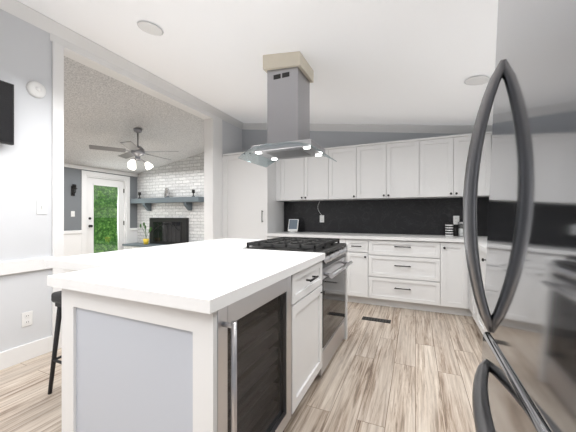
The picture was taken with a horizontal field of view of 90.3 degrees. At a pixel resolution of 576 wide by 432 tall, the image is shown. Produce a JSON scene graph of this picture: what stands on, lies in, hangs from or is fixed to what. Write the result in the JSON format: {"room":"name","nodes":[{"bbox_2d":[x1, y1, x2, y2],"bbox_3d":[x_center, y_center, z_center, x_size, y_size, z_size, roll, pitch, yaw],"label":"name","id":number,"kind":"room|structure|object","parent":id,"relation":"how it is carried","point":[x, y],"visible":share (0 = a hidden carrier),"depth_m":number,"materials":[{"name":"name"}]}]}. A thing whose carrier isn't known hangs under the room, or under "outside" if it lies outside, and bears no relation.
{"room":"kitchen","nodes":[
{"label":"kitchen","id":0,"kind":"room"},
{"bbox_2d":[64,163,137,272],"bbox_3d":[-5.508,0.038,3.930,0.140,2.274,7.900,0,0,24],"label":"wall","id":1,"kind":"structure","parent":0,"point":[79,237],"depth_m":6.38,"materials":[{"name":"grey paint"}]},
{"bbox_2d":[71,184,76,195],"bbox_3d":[-4.475,-0.545,6.010,0.134,0.240,0.070,0,0,24],"label":"sconce","id":2,"kind":"object","parent":1,"relation":"attached to","point":[73,189],"visible":1,"depth_m":6.00,"materials":[{"name":"black metal"}]},
{"bbox_2d":[0,9,241,351],"bbox_3d":[-2.189,-0.280,2.398,0.160,2.910,7.800,0,0,24],"label":"wall","id":3,"kind":"structure","parent":0,"point":[26,157],"depth_m":2.36,"materials":[{"name":"white paint"}]},
{"bbox_2d":[0,80,13,144],"bbox_3d":[-2.289,-0.777,1.881,0.086,0.465,0.735,0,0,24],"label":"wall-mounted tv","id":4,"kind":"object","parent":3,"relation":"attached to","point":[7,113],"visible":1,"depth_m":2.16,"materials":[{"name":"black"}]},
{"bbox_2d":[22,311,32,326],"bbox_3d":[-2.128,0.840,2.337,0.009,0.116,0.072,0,0,24],"label":"electrical outlet","id":5,"kind":"object","parent":3,"relation":"attached to","point":[27,318],"visible":1,"depth_m":2.34,"materials":[{"name":"white plastic"}]},
{"bbox_2d":[26,81,45,97],"bbox_3d":[-2.089,-1.055,2.386,0.040,0.132,0.132,0,0,24],"label":"smoke detector","id":6,"kind":"object","parent":3,"relation":"attached to","point":[35,89],"visible":0.98,"depth_m":2.37,"materials":[{"name":"white plastic"}]},
{"bbox_2d":[37,200,46,213],"bbox_3d":[-2.083,-0.075,2.427,0.019,0.116,0.072,0,0,24],"label":"light switch","id":7,"kind":"object","parent":3,"relation":"attached to","point":[41,206],"visible":1,"depth_m":2.42,"materials":[{"name":"white plastic"}]},
{"bbox_2d":[0,0,243,369],"bbox_3d":[-2.239,-0.256,2.009,0.075,2.862,7.050,0,0,24],"label":"trim","id":8,"kind":"structure","parent":3,"relation":"attached to","point":[212,196],"depth_m":2.55,"materials":[{"name":"white wood"}]},
{"bbox_2d":[64,56,203,173],"bbox_3d":[-3.904,-1.403,3.216,3.650,0.663,7.900,0,0,24],"label":"ceiling","id":9,"kind":"structure","parent":0,"point":[101,109],"depth_m":4.66,"materials":[{"name":"white paint"}]},
{"bbox_2d":[89,128,178,169],"bbox_3d":[-2.534,-1.134,4.893,1.336,0.681,1.286,0,0,24],"label":"ceiling fan","id":10,"kind":"object","parent":9,"relation":"hanging from","point":[137,151],"visible":1,"depth_m":4.76,"materials":[{"name":"silver metal"}]},
{"bbox_2d":[137,153,203,242],"bbox_3d":[-2.250,-0.260,6.748,3.800,2.870,0.100,0,0,24],"label":"wall","id":11,"kind":"structure","parent":0,"point":[183,177],"depth_m":6.90,"materials":[{"name":"white brick"}]},
{"bbox_2d":[0,301,482,431],"bbox_3d":[-1.927,1.200,2.336,7.980,0.050,7.900,0,0,24],"label":"floor","id":12,"kind":"structure","parent":0,"point":[408,370],"depth_m":2.02,"materials":[{"name":"beige wood"}]},
{"bbox_2d":[48,291,61,394],"bbox_3d":[-1.325,0.841,1.991,0.404,0.671,0.404,0,0,24],"label":"stool","id":13,"kind":"object","parent":12,"relation":"on","point":[56,298],"visible":0.23,"depth_m":1.89,"materials":[{"name":"black metal"}]},
{"bbox_2d":[122,196,203,249],"bbox_3d":[-2.954,0.370,6.765,2.240,1.610,0.437,0,0,24],"label":"fireplace","id":14,"kind":"object","parent":12,"relation":"on","point":[166,231],"visible":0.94,"depth_m":6.83,"materials":[{"name":"grey brick"}]},
{"bbox_2d":[140,222,151,243],"bbox_3d":[-3.421,0.414,6.925,0.267,0.538,0.266,0,0,24],"label":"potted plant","id":15,"kind":"object","parent":14,"relation":"on","point":[145,241],"visible":1,"depth_m":6.88,"materials":[{"name":"yellow"}]},
{"bbox_2d":[164,188,169,196],"bbox_3d":[-2.878,-0.552,6.842,0.166,0.230,0.130,0,0,24],"label":"pitcher","id":16,"kind":"object","parent":14,"relation":"on","point":[167,193],"visible":0.83,"depth_m":6.81,"materials":[{"name":"white ceramic"}]},
{"bbox_2d":[51,246,349,431],"bbox_3d":[-0.427,0.740,2.111,1.404,0.872,2.010,0,0,24],"label":"kitchen island","id":17,"kind":"object","parent":12,"relation":"on","point":[220,335],"depth_m":1.16,"materials":[{"name":"grey wood"}]},
{"bbox_2d":[44,238,349,313],"bbox_3d":[-0.489,0.325,2.134,1.469,0.130,2.080,0,0,24],"label":"island countertop","id":18,"kind":"structure","parent":17,"relation":"on","point":[194,277],"depth_m":1.34,"materials":[{"name":"white stone"}]},
{"bbox_2d":[222,152,285,237],"bbox_3d":[-0.575,0.080,4.792,0.845,2.190,0.608,0,0,24],"label":"tall cabinet","id":19,"kind":"object","parent":12,"relation":"on","point":[250,205],"depth_m":4.54,"materials":[{"name":"white wood"}]},
{"bbox_2d":[243,237,352,375],"bbox_3d":[0.121,0.694,2.498,0.746,0.962,0.758,0,0,24],"label":"range","id":20,"kind":"object","parent":12,"relation":"on","point":[335,265],"visible":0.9,"depth_m":2.29,"materials":[{"name":"silver metal"}]},
{"bbox_2d":[347,283,349,301],"bbox_3d":[0.767,0.740,4.194,0.406,0.870,0.608,0,0,24],"label":"base cabinet","id":21,"kind":"object","parent":12,"relation":"on","point":[348,284],"depth_m":3.85,"materials":[{"name":"white wood"}]},
{"bbox_2d":[350,283,369,303],"bbox_3d":[1.008,0.740,4.087,0.354,0.870,0.608,0,0,24],"label":"base cabinet","id":22,"kind":"object","parent":12,"relation":"on","point":[359,292],"depth_m":3.81,"materials":[{"name":"white wood"}]},
{"bbox_2d":[362,316,390,322],"bbox_3d":[0.997,1.171,3.234,0.310,0.007,0.100,0,0,24],"label":"floor vent","id":23,"kind":"object","parent":12,"relation":"in","point":[376,319],"visible":1,"depth_m":3.23,"materials":[{"name":"black metal"}]},
{"bbox_2d":[370,283,445,312],"bbox_3d":[1.550,0.740,3.845,0.950,0.870,0.608,0,0,24],"label":"base cabinet","id":24,"kind":"object","parent":12,"relation":"on","point":[399,297],"depth_m":3.57,"materials":[{"name":"white wood"}]},
{"bbox_2d":[234,231,486,294],"bbox_3d":[0.774,0.283,2.812,3.227,0.040,3.128,0,0,24],"label":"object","id":25,"kind":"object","parent":24,"relation":"on","point":[424,262],"depth_m":3.56,"materials":[{"name":"white wood"}]},
{"bbox_2d":[288,219,298,232],"bbox_3d":[0.079,0.157,4.602,0.170,0.209,0.093,0,0,24],"label":"display","id":26,"kind":"object","parent":25,"relation":"on","point":[293,225],"visible":1,"depth_m":4.61,"materials":[{"name":"white plastic"}]},
{"bbox_2d":[445,221,452,235],"bbox_3d":[2.094,0.166,3.720,0.096,0.192,0.096,0,0,24],"label":"patterned canister","id":27,"kind":"object","parent":25,"relation":"on","point":[448,228],"visible":1,"depth_m":3.68,"materials":[{"name":"white ceramic"}]},
{"bbox_2d":[453,225,458,235],"bbox_3d":[2.195,0.191,3.762,0.084,0.142,0.084,0,0,24],"label":"canister","id":28,"kind":"object","parent":25,"relation":"on","point":[455,230],"visible":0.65,"depth_m":3.73,"materials":[{"name":"black"}]},
{"bbox_2d":[458,222,463,236],"bbox_3d":[2.235,0.169,3.679,0.092,0.187,0.092,0,0,24],"label":"jar","id":29,"kind":"object","parent":25,"relation":"on","point":[460,233],"visible":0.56,"depth_m":3.66,"materials":[{"name":"clear glass"}]},
{"bbox_2d":[446,291,461,314],"bbox_3d":[2.058,0.740,3.620,0.279,0.870,0.608,0,0,24],"label":"base cabinet","id":30,"kind":"object","parent":12,"relation":"on","point":[453,300],"depth_m":3.36,"materials":[{"name":"white wood"}]},
{"bbox_2d":[462,295,469,315],"bbox_3d":[2.263,0.740,3.030,0.685,0.870,0.342,0,0,24],"label":"base cabinet","id":31,"kind":"object","parent":12,"relation":"on","point":[465,298],"depth_m":3.30,"materials":[{"name":"white wood"}]},
{"bbox_2d":[470,295,473,318],"bbox_3d":[2.187,0.740,2.789,0.627,0.870,0.271,0,0,24],"label":"base cabinet","id":32,"kind":"object","parent":12,"relation":"on","point":[471,296],"depth_m":3.03,"materials":[{"name":"white wood"}]},
{"bbox_2d":[474,299,481,332],"bbox_3d":[2.073,0.740,2.532,0.627,0.870,0.522,0,0,24],"label":"base cabinet","id":33,"kind":"object","parent":12,"relation":"on","point":[477,318],"depth_m":2.79,"materials":[{"name":"white wood"}]},
{"bbox_2d":[482,321,487,333],"bbox_3d":[1.908,0.740,2.162,0.627,0.870,0.521,0,0,24],"label":"base cabinet","id":34,"kind":"object","parent":12,"relation":"on","point":[484,329],"depth_m":2.54,"materials":[{"name":"white wood"}]},
{"bbox_2d":[463,0,575,431],"bbox_3d":[0.779,0.303,0.203,1.077,1.813,0.805,0,0,24],"label":"fridge","id":35,"kind":"object","parent":12,"relation":"on","point":[525,373],"visible":1,"depth_m":0.48,"materials":[{"name":"grey metal"}]},
{"bbox_2d":[18,0,497,124],"bbox_3d":[-0.343,-1.417,1.220,4.180,0.635,7.150,0,0,24],"label":"ceiling","id":36,"kind":"structure","parent":0,"point":[395,61],"depth_m":2.41,"materials":[{"name":"white paint"}]},
{"bbox_2d":[137,21,162,35],"bbox_3d":[-1.137,-1.551,2.367,0.200,0.015,0.200,9,4,24],"label":"recessed light","id":37,"kind":"object","parent":36,"relation":"in","point":[150,28],"visible":1,"depth_m":2.36,"materials":[{"name":"white plastic"}]},
{"bbox_2d":[238,51,336,167],"bbox_3d":[0.010,-0.987,2.678,0.770,0.934,0.540,0,0,24],"label":"range hood","id":38,"kind":"object","parent":36,"relation":"hanging from","point":[290,77],"visible":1,"depth_m":2.55,"materials":[{"name":"silver metal"}]},
{"bbox_2d":[464,75,489,85],"bbox_3d":[1.676,-1.201,2.538,0.200,0.015,0.200,9,4,24],"label":"recessed light","id":39,"kind":"object","parent":36,"relation":"in","point":[477,80],"visible":0.94,"depth_m":2.54,"materials":[{"name":"white plastic"}]},
{"bbox_2d":[242,129,458,151],"bbox_3d":[1.090,-0.260,4.440,4.180,2.870,0.100,0,0,24],"label":"wall","id":40,"kind":"structure","parent":0,"point":[322,139],"depth_m":4.49,"materials":[{"name":"grey paint"}]},
{"bbox_2d":[278,147,337,202],"bbox_3d":[0.293,-0.630,4.558,0.928,0.770,0.328,0,0,24],"label":"upper cabinet","id":41,"kind":"object","parent":40,"relation":"attached to","point":[305,179],"depth_m":4.39,"materials":[{"name":"white wood"}]},
{"bbox_2d":[334,144,361,202],"bbox_3d":[0.852,-0.630,4.310,0.526,0.770,0.328,0,0,24],"label":"upper cabinet","id":42,"kind":"object","parent":40,"relation":"attached to","point":[348,166],"depth_m":4.14,"materials":[{"name":"white wood"}]},
{"bbox_2d":[244,123,492,133],"bbox_3d":[1.010,-1.350,4.381,3.870,0.673,0.075,0,0,24],"label":"trim","id":43,"kind":"structure","parent":40,"relation":"attached to","point":[396,128],"depth_m":4.17,"materials":[{"name":"white"}]},
{"bbox_2d":[362,138,425,198],"bbox_3d":[1.411,-0.630,4.061,0.931,0.770,0.328,0,0,24],"label":"upper cabinet","id":44,"kind":"object","parent":40,"relation":"attached to","point":[391,169],"depth_m":3.88,"materials":[{"name":"white wood"}]},
{"bbox_2d":[453,216,458,223],"bbox_3d":[2.258,0.055,3.842,0.072,0.116,0.009,0,0,24],"label":"outlet","id":45,"kind":"object","parent":40,"relation":"attached to","point":[455,219],"visible":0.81,"depth_m":3.84,"materials":[{"name":"white plastic"}]},
{"bbox_2d":[426,133,488,198],"bbox_3d":[2.125,-0.630,3.743,0.863,0.770,0.328,0,0,24],"label":"upper cabinet","id":46,"kind":"object","parent":40,"relation":"attached to","point":[446,156],"depth_m":3.61,"materials":[{"name":"white wood"}]},
{"bbox_2d":[486,131,491,194],"bbox_3d":[2.447,-0.630,3.100,0.405,0.770,0.624,0,0,24],"label":"upper cabinet","id":47,"kind":"object","parent":0,"relation":"attached to","point":[488,134],"depth_m":3.44,"materials":[{"name":"white wood"}]},
{"label":"outside","id":48,"kind":"structure","parent":0,"visible":0},
{"bbox_2d":[94,185,117,252],"bbox_3d":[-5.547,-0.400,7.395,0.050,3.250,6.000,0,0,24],"label":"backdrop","id":49,"kind":"structure","parent":48,"point":[101,215],"depth_m":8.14,"materials":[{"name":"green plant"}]}
]}

